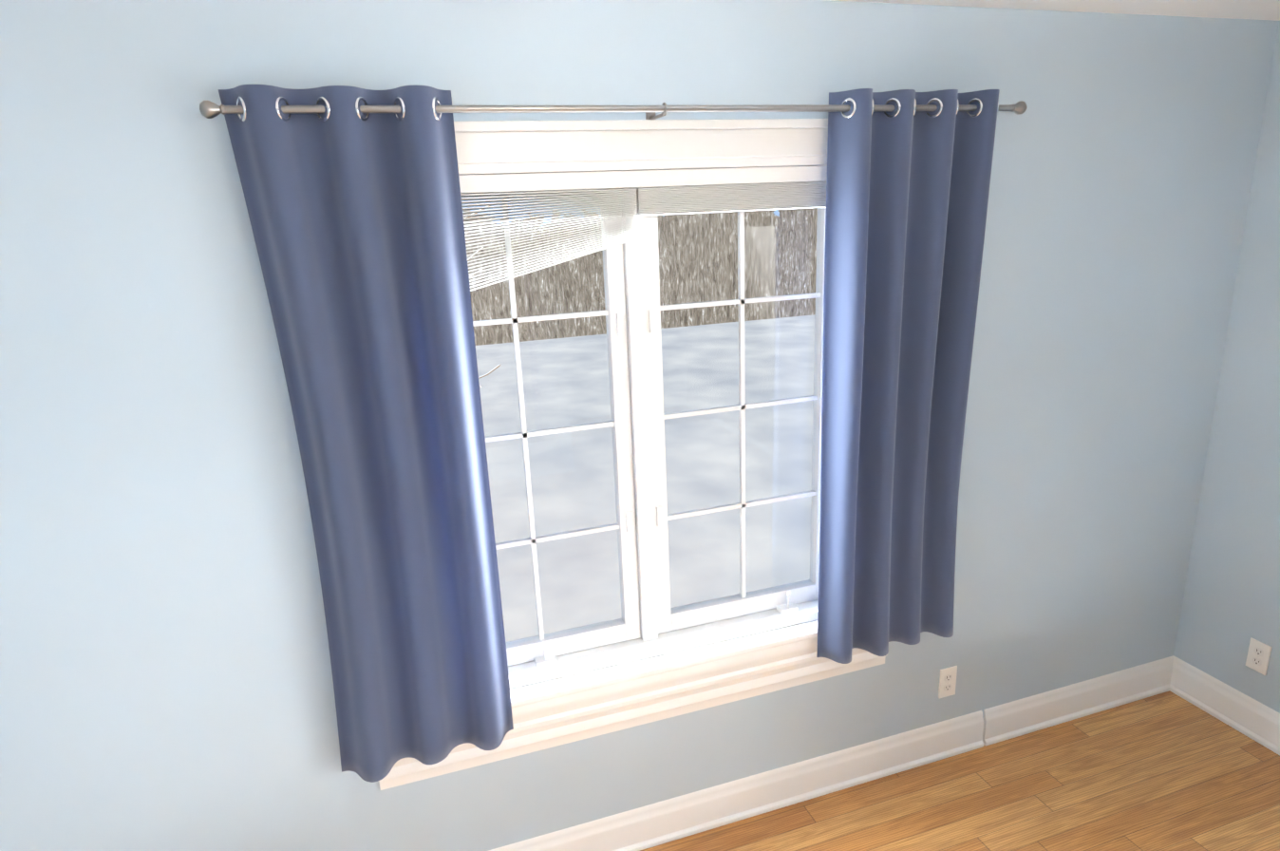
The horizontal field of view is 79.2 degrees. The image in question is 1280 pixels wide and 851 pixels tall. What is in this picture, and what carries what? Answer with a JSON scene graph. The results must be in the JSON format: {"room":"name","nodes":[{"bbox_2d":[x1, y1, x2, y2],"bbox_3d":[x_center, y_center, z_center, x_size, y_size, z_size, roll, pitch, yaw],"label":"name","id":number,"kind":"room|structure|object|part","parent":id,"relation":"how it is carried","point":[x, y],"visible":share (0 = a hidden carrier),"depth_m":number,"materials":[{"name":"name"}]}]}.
{"room":"empty bedroom","nodes":[
{"label":"empty bedroom","id":0,"kind":"room"},
{"bbox_2d":[0,0,1278,850],"bbox_3d":[0.017,0.128,2.234,4.564,2.440,0.160,-7,16,-17],"label":"wall","id":1,"kind":"structure","parent":0,"point":[165,672],"depth_m":1.95,"materials":[{"name":"blue paint"}]},
{"bbox_2d":[199,84,1027,782],"bbox_3d":[0.120,-0.008,2.061,2.040,1.637,0.156,-7,16,-17],"label":"curtain rod","id":2,"kind":"object","parent":1,"relation":"attached to","point":[353,202],"visible":1,"depth_m":1.93,"materials":[{"name":"grey"}]},
{"bbox_2d":[217,84,513,782],"bbox_3d":[-0.588,0.091,1.814,0.461,1.637,0.104,-7,16,-17],"label":"curtain","id":3,"kind":"object","parent":2,"relation":"hanging from","point":[352,197],"depth_m":1.78,"materials":[{"name":"blue fabric"}]},
{"bbox_3d":[0.082,-0.755,1.870,2.040,0.050,0.117,-7,16,-17],"label":"rod","id":4,"kind":"part","parent":2,"relation":"part of","materials":[{"name":"grey metal"}]},
{"bbox_2d":[816,87,999,663],"bbox_3d":[0.777,-0.087,2.243,0.525,1.637,0.111,-7,16,-17],"label":"curtain","id":5,"kind":"object","parent":2,"relation":"hanging from","point":[909,171],"depth_m":2.19,"materials":[{"name":"blue fabric"}]},
{"bbox_2d":[378,620,889,790],"bbox_3d":[0.047,0.790,2.340,1.640,0.215,0.128,-7,16,-17],"label":"window sill","id":6,"kind":"structure","parent":1,"relation":"attached to","point":[565,709],"depth_m":2.29,"materials":[{"name":"white wood"}]},
{"bbox_2d":[453,118,828,688],"bbox_3d":[-0.003,-0.047,2.168,1.478,1.494,0.182,-7,16,-17],"label":"window","id":7,"kind":"structure","parent":1,"relation":"in","point":[650,642],"depth_m":2.16,"materials":[{"name":"white plastic"}]},
{"bbox_2d":[472,195,619,639],"bbox_3d":[-0.313,0.025,2.094,0.503,1.240,0.016,-7,16,-17],"label":"window grille","id":8,"kind":"object","parent":7,"relation":"attached to","point":[533,540],"depth_m":2.10,"materials":[{"name":"white plastic"}]},
{"bbox_2d":[458,165,827,291],"bbox_3d":[-0.009,-0.493,2.003,1.242,0.315,0.048,-7,16,-17],"label":"window blinds","id":9,"kind":"object","parent":7,"relation":"attached to","point":[723,197],"visible":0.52,"depth_m":1.95,"materials":[{"name":"white plastic"}]},
{"bbox_3d":[-0.006,-0.010,2.191,1.246,1.344,0.040,-7,16,-17],"label":"window sash","id":10,"kind":"part","parent":7,"relation":"part of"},
{"bbox_3d":[0.080,0.164,2.225,0.846,0.990,0.038,-7,16,-17],"label":"window hardware","id":11,"kind":"part","parent":7,"relation":"part of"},
{"bbox_2d":[660,211,820,597],"bbox_3d":[0.301,-0.055,2.286,0.503,1.240,0.016,-7,16,-17],"label":"window grille","id":12,"kind":"object","parent":7,"relation":"attached to","point":[742,406],"depth_m":2.28,"materials":[{"name":"white plastic"}]},
{"bbox_2d":[488,656,1175,850],"bbox_3d":[0.079,1.258,2.456,4.294,0.140,0.026,-7,16,-17],"label":"baseboard","id":13,"kind":"structure","parent":1,"relation":"attached to","point":[666,820],"depth_m":2.65,"materials":[{"name":"white wood"}]},
{"bbox_2d":[938,665,957,698],"bbox_3d":[1.082,0.903,2.719,0.070,0.115,0.006,-7,16,-17],"label":"electrical outlet","id":14,"kind":"object","parent":1,"relation":"attached to","point":[947,681],"visible":1,"depth_m":2.72,"materials":[{"name":"white plastic"}]},
{"bbox_2d":[640,690,1279,850],"bbox_3d":[0.890,1.989,0.216,4.564,0.120,5.321,-7,16,-17],"label":"floor","id":15,"kind":"structure","parent":0,"point":[1169,770],"depth_m":2.57,"materials":[{"name":"brown wood"}]},
{"bbox_2d":[829,0,1279,20],"bbox_3d":[0.786,-0.474,-0.476,4.564,0.120,5.321,-7,16,-17],"label":"ceiling","id":16,"kind":"structure","parent":0,"point":[1260,9],"depth_m":2.19,"materials":[{"name":"white paint"}]},
{"bbox_2d":[1173,20,1279,713],"bbox_3d":[2.942,0.483,0.528,0.120,2.440,5.321,-7,16,-17],"label":"wall","id":17,"kind":"structure","parent":0,"point":[1231,605],"depth_m":2.73,"materials":[{"name":"blue paint"}]},
{"bbox_2d":[1171,655,1279,754],"bbox_3d":[2.927,1.603,0.799,0.026,0.140,5.041,-7,16,-17],"label":"baseboard","id":18,"kind":"structure","parent":17,"relation":"attached to","point":[1247,715],"depth_m":2.89,"materials":[{"name":"white wood"}]},
{"bbox_2d":[1245,637,1271,675],"bbox_3d":[2.218,0.829,2.775,0.006,0.115,0.070,-7,16,-17],"label":"electrical outlet","id":19,"kind":"object","parent":17,"relation":"attached to","point":[1258,655],"visible":1,"depth_m":2.77,"materials":[{"name":"white plastic"}]},
{"label":"outside","id":20,"kind":"structure","parent":0,"visible":0},
{"bbox_2d":[475,314,815,641],"bbox_3d":[-36.238,-3.675,37.936,130.000,0.200,89.500,-7,16,-17],"label":"snow","id":21,"kind":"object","parent":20,"point":[579,454],"depth_m":16.00,"materials":[{"name":"white snow"}]},
{"bbox_2d":[463,205,500,387],"bbox_3d":[-9.856,-7.354,12.047,21.798,18.825,23.252,-7,16,-17],"label":"trees","id":22,"kind":"object","parent":21,"relation":"on","point":[493,369],"depth_m":8.74,"materials":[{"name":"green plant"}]},
{"bbox_2d":[462,199,817,345],"bbox_3d":[-27.020,-8.951,23.140,80.000,17.200,0.100,-7,16,-17],"label":"trees","id":23,"kind":"object","parent":21,"relation":"on","point":[567,298],"depth_m":33.56,"materials":[{"name":"brown plant"}]}
]}

